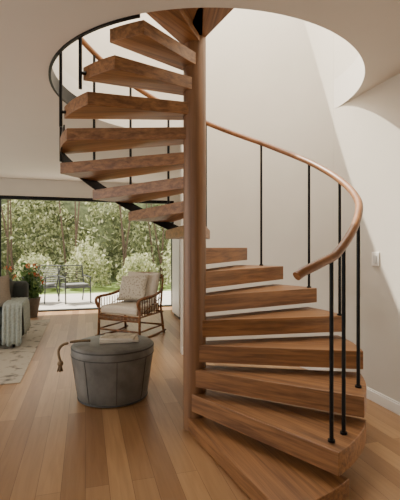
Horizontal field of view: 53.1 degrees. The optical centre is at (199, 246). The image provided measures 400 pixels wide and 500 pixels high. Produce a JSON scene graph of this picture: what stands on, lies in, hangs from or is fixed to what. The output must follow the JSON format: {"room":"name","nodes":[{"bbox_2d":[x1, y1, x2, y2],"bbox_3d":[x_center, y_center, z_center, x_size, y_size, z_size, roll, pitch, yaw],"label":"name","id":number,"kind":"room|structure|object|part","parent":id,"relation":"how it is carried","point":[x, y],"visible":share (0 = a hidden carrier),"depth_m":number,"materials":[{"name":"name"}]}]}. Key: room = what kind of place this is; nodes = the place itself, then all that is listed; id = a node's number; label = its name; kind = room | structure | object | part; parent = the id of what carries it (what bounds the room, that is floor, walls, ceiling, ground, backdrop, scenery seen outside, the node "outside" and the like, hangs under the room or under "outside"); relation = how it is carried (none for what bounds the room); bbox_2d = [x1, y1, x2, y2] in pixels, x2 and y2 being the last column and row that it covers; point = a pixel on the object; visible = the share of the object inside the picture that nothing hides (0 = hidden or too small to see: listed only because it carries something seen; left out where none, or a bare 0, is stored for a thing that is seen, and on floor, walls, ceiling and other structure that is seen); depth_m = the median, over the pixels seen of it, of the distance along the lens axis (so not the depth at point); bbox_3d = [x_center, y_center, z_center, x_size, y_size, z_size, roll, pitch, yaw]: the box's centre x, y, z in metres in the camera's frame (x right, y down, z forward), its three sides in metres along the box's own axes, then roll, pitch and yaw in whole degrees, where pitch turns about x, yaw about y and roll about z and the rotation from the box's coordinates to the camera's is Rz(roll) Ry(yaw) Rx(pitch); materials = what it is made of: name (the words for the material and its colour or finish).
{"room":"living room","nodes":[
{"label":"living room","id":0,"kind":"room"},
{"bbox_2d":[0,178,179,225],"bbox_3d":[-3.329,-0.025,8.398,6.630,2.750,0.201,0,0,-16],"label":"wall","id":1,"kind":"structure","parent":0,"point":[8,186],"depth_m":8.36,"materials":[{"name":"paint"}]},
{"bbox_2d":[0,195,173,311],"bbox_3d":[-3.215,0.150,8.420,5.460,2.400,0.140,0,0,-16],"label":"frame","id":2,"kind":"object","parent":1,"relation":"attached to","point":[1,196],"visible":0.58,"depth_m":8.48,"materials":[{"name":"black metal"}]},
{"bbox_2d":[0,306,399,499],"bbox_3d":[-1.731,1.410,2.827,7.030,0.120,11.690,0,0,-16],"label":"floor","id":3,"kind":"structure","parent":0,"point":[54,446],"depth_m":2.78,"materials":[{"name":"brown wood"}]},
{"bbox_2d":[0,319,50,384],"bbox_3d":[-3.710,1.346,5.282,2.980,0.008,3.600,0,0,-16],"label":"area rug","id":4,"kind":"object","parent":3,"relation":"on","point":[14,362],"visible":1,"depth_m":4.99,"materials":[{"name":"beige carpet"}]},
{"bbox_2d":[0,275,30,347],"bbox_3d":[-3.492,0.869,5.445,2.169,0.944,1.046,0,0,-16],"label":"sofa","id":5,"kind":"object","parent":4,"relation":"on","point":[14,295],"visible":1,"depth_m":5.34,"materials":[{"name":"grey fabric"}]},
{"bbox_2d":[0,308,1,325],"bbox_3d":[-3.079,0.966,5.494,0.850,0.150,0.760,0,0,-16],"label":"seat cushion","id":6,"kind":"object","parent":5,"relation":"on","point":[0,308],"depth_m":5.24,"materials":[{"name":"grey fabric"}]},
{"bbox_2d":[0,275,10,306],"bbox_3d":[-2.893,0.641,5.589,0.460,0.460,0.160,-8,-18,-19],"label":"pillow","id":7,"kind":"object","parent":5,"relation":"on","point":[5,281],"depth_m":5.60,"materials":[{"name":"beige fabric"}]},
{"bbox_2d":[2,297,27,346],"bbox_3d":[-2.545,1.015,5.535,0.242,0.559,0.696,0,0,-16],"label":"throw blanket","id":8,"kind":"object","parent":5,"relation":"on","point":[14,310],"depth_m":5.24,"materials":[{"name":"fabric"}]},
{"bbox_3d":[-2.600,1.001,5.730,0.200,0.480,0.950,0,0,-16],"label":"arm","id":9,"kind":"part","parent":5,"relation":"part of","materials":[{"name":"grey fabric"}]},
{"bbox_2d":[22,299,30,333],"bbox_3d":[-2.449,0.971,5.612,0.072,0.455,0.580,0,0,-16],"label":"throw blanket","id":10,"kind":"object","parent":5,"relation":"on","point":[25,302],"depth_m":5.52,"materials":[{"name":"fabric"}]},
{"bbox_2d":[5,261,49,317],"bbox_3d":[-3.303,0.812,7.661,0.825,1.075,0.852,0,0,-16],"label":"potted flowering plant","id":11,"kind":"object","parent":3,"relation":"on","point":[30,276],"visible":0.77,"depth_m":7.60,"materials":[{"name":"green plant"}]},
{"bbox_3d":[-3.268,1.160,7.697,0.400,0.380,0.400,0,0,-16],"label":"pot","id":12,"kind":"part","parent":11,"relation":"part of","materials":[{"name":"brown ceramic"}]},
{"bbox_2d":[70,335,153,407],"bbox_3d":[-0.790,1.101,3.640,0.740,0.498,0.740,0,0,0],"label":"pouf","id":13,"kind":"object","parent":3,"relation":"on","point":[109,375],"visible":0.9,"depth_m":3.35,"materials":[{"name":"grey leather"}]},
{"bbox_2d":[57,339,90,371],"bbox_3d":[-1.107,0.951,3.517,0.287,0.259,0.062,0,0,-21],"label":"bead garland","id":14,"kind":"object","parent":13,"relation":"on","point":[60,362],"visible":1,"depth_m":3.48,"materials":[{"name":"brown wood"}]},
{"bbox_2d":[99,333,138,343],"bbox_3d":[-0.740,0.830,3.655,0.342,0.040,0.275,0,0,-12],"label":"magazine stack","id":15,"kind":"object","parent":13,"relation":"on","point":[106,338],"visible":1,"depth_m":3.58,"materials":[{"name":"paper"}]},
{"bbox_2d":[100,334,136,340],"bbox_3d":[-0.740,0.821,3.655,0.300,0.018,0.210,0,0,2],"label":"magazine","id":16,"kind":"object","parent":15,"relation":"on","point":[106,337],"depth_m":3.58,"materials":[{"name":"paper"}]},
{"bbox_2d":[94,271,165,337],"bbox_3d":[-1.041,0.876,6.170,0.812,0.953,0.872,0,0,24],"label":"rattan armchair","id":17,"kind":"object","parent":3,"relation":"on","point":[139,291],"visible":0.96,"depth_m":6.16,"materials":[{"name":"beige fabric"}]},
{"bbox_3d":[-1.378,0.767,6.296,0.088,0.275,0.828,0,0,28],"label":"armrest","id":18,"kind":"part","parent":17,"relation":"part of","materials":[{"name":"wicker"}]},
{"bbox_2d":[101,301,157,315],"bbox_3d":[-1.060,0.930,6.127,0.660,0.120,0.650,0,0,24],"label":"seat cushion","id":19,"kind":"object","parent":17,"relation":"on","point":[121,308],"depth_m":5.91,"materials":[{"name":"beige fabric"}]},
{"bbox_2d":[117,275,148,300],"bbox_3d":[-1.052,0.640,6.293,0.500,0.420,0.180,-4,-26,22],"label":"pillow","id":20,"kind":"object","parent":17,"relation":"on","point":[133,287],"depth_m":6.23,"materials":[{"name":"beige fabric"}]},
{"bbox_2d":[124,271,160,302],"bbox_3d":[-0.932,0.650,6.415,0.620,0.520,0.180,0,-16,24],"label":"cushion","id":21,"kind":"object","parent":17,"relation":"on","point":[153,279],"depth_m":6.31,"materials":[{"name":"beige fabric"}]},
{"bbox_3d":[-0.723,0.767,6.004,0.088,0.275,0.828,0,0,20],"label":"armrest","id":22,"kind":"part","parent":17,"relation":"part of","materials":[{"name":"wicker"}]},
{"bbox_2d":[172,239,179,318],"bbox_3d":[-0.105,0.535,7.749,0.750,1.630,0.645,0,0,-16],"label":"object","id":23,"kind":"structure","parent":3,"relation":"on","point":[175,242],"depth_m":7.58,"materials":[{"name":"white paint"}]},
{"bbox_3d":[-0.206,0.505,7.421,0.367,1.550,0.020,0,0,-16],"label":"door","id":24,"kind":"part","parent":23,"relation":"part of","materials":[{"name":"white"}]},
{"bbox_2d":[59,7,366,499],"bbox_3d":[0.081,-0.750,3.219,2.419,4.200,1.881,0,0,33],"label":"spiral staircase","id":25,"kind":"structure","parent":3,"relation":"on","point":[271,450],"depth_m":2.87,"materials":[{"name":"brown wood"}]},
{"bbox_3d":[0.046,-1.159,3.254,2.395,2.661,1.827,0,0,26],"label":"handrail","id":26,"kind":"part","parent":25,"relation":"part of","materials":[{"name":"brown wood"}]},
{"bbox_2d":[0,0,399,183],"bbox_3d":[-1.738,-1.550,2.851,7.030,0.300,11.740,0,0,-16],"label":"ceiling","id":27,"kind":"structure","parent":0,"point":[32,32],"depth_m":2.91,"materials":[{"name":"paint"}]},
{"bbox_2d":[48,14,139,103],"bbox_3d":[-0.978,-1.454,3.260,0.481,0.132,2.053,0,0,-23],"label":"trim","id":28,"kind":"structure","parent":27,"relation":"attached to","point":[68,96],"depth_m":2.90,"materials":[{"name":"black metal"}]},
{"bbox_2d":[56,13,358,100],"bbox_3d":[-0.048,-2.875,3.530,2.919,2.350,2.528,0,0,31],"label":"wall","id":29,"kind":"structure","parent":0,"point":[345,54],"depth_m":4.41,"materials":[{"name":"white paint"}]},
{"bbox_2d":[182,346,328,370],"bbox_3d":[0.656,1.300,4.701,1.854,0.100,0.377,0,0,31],"label":"baseboard","id":30,"kind":"structure","parent":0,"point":[308,368],"depth_m":4.32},
{"bbox_2d":[180,8,333,353],"bbox_3d":[0.599,-1.350,4.611,1.364,5.400,1.455,0,0,-16],"label":"wall","id":31,"kind":"structure","parent":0,"point":[270,76],"depth_m":4.80,"materials":[{"name":"white paint"}]},
{"bbox_2d":[334,73,399,402],"bbox_3d":[1.492,-0.025,3.830,0.122,2.750,11.540,0,0,-16],"label":"wall","id":32,"kind":"structure","parent":0,"point":[366,126],"depth_m":3.51,"materials":[{"name":"paint"}]},
{"bbox_2d":[334,370,399,415],"bbox_3d":[2.185,1.300,1.167,0.019,0.100,6.040,0,0,-16],"label":"baseboard","id":33,"kind":"structure","parent":32,"relation":"attached to","point":[382,400],"depth_m":3.37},
{"bbox_2d":[372,252,379,265],"bbox_3d":[1.524,0.105,3.475,0.015,0.120,0.090,0,0,-16],"label":"light switch","id":34,"kind":"object","parent":32,"relation":"attached to","point":[375,255],"visible":1,"depth_m":3.46,"materials":[{"name":"white plastic"}]},
{"label":"outside","id":35,"kind":"structure","parent":0,"visible":0},
{"bbox_2d":[39,280,170,294],"bbox_3d":[-5.810,1.440,16.633,26.000,0.100,10.600,0,0,-16],"label":"lawn","id":36,"kind":"structure","parent":35,"point":[98,289],"depth_m":13.08,"materials":[{"name":"green plant"}]},
{"bbox_2d":[13,252,60,285],"bbox_3d":[-5.224,0.761,12.768,1.672,1.250,1.626,0,0,-16],"label":"shrub","id":37,"kind":"object","parent":36,"relation":"on","point":[31,261],"visible":0.42,"depth_m":12.59,"materials":[{"name":"green plant"}]},
{"bbox_2d":[1,199,170,283],"bbox_3d":[-6.325,-1.488,14.770,22.015,5.717,3.391,0,0,-15],"label":"trees","id":38,"kind":"object","parent":36,"relation":"on","point":[50,228],"visible":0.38,"depth_m":15.47,"materials":[{"name":"green plant"}]},
{"bbox_2d":[62,237,111,288],"bbox_3d":[-3.720,0.520,13.299,1.617,1.730,1.614,0,0,-16],"label":"shrub","id":39,"kind":"object","parent":36,"relation":"on","point":[101,280],"visible":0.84,"depth_m":13.11,"materials":[{"name":"green plant"}]},
{"bbox_2d":[116,250,159,285],"bbox_3d":[-2.082,0.744,13.373,1.507,1.285,1.646,0,0,-16],"label":"shrub","id":40,"kind":"object","parent":36,"relation":"on","point":[140,261],"visible":0.41,"depth_m":13.13,"materials":[{"name":"green plant"}]},
{"bbox_2d":[159,239,170,285],"bbox_3d":[-0.637,0.412,13.889,1.548,1.945,1.598,0,0,25],"label":"shrub","id":41,"kind":"object","parent":36,"relation":"on","point":[167,260],"visible":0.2,"depth_m":13.68,"materials":[{"name":"green plant"}]},
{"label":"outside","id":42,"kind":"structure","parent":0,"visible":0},
{"bbox_2d":[39,291,170,309],"bbox_3d":[-3.908,1.420,10.000,12.000,0.100,3.200,0,0,-16],"label":"terrace","id":43,"kind":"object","parent":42,"point":[51,300],"visible":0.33,"depth_m":10.24,"materials":[{"name":"concrete"}]},
{"bbox_2d":[21,265,60,303],"bbox_3d":[-3.893,0.909,9.852,0.630,0.900,0.731,0,0,12],"label":"outdoor chair","id":44,"kind":"object","parent":43,"relation":"on","point":[48,284],"visible":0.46,"depth_m":9.97,"materials":[{"name":"metal"}]},
{"bbox_2d":[57,265,90,304],"bbox_3d":[-3.107,0.909,9.873,0.630,0.900,0.731,0,0,-34],"label":"outdoor chair","id":45,"kind":"object","parent":43,"relation":"on","point":[67,285],"visible":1,"depth_m":9.87,"materials":[{"name":"metal"}]}
]}

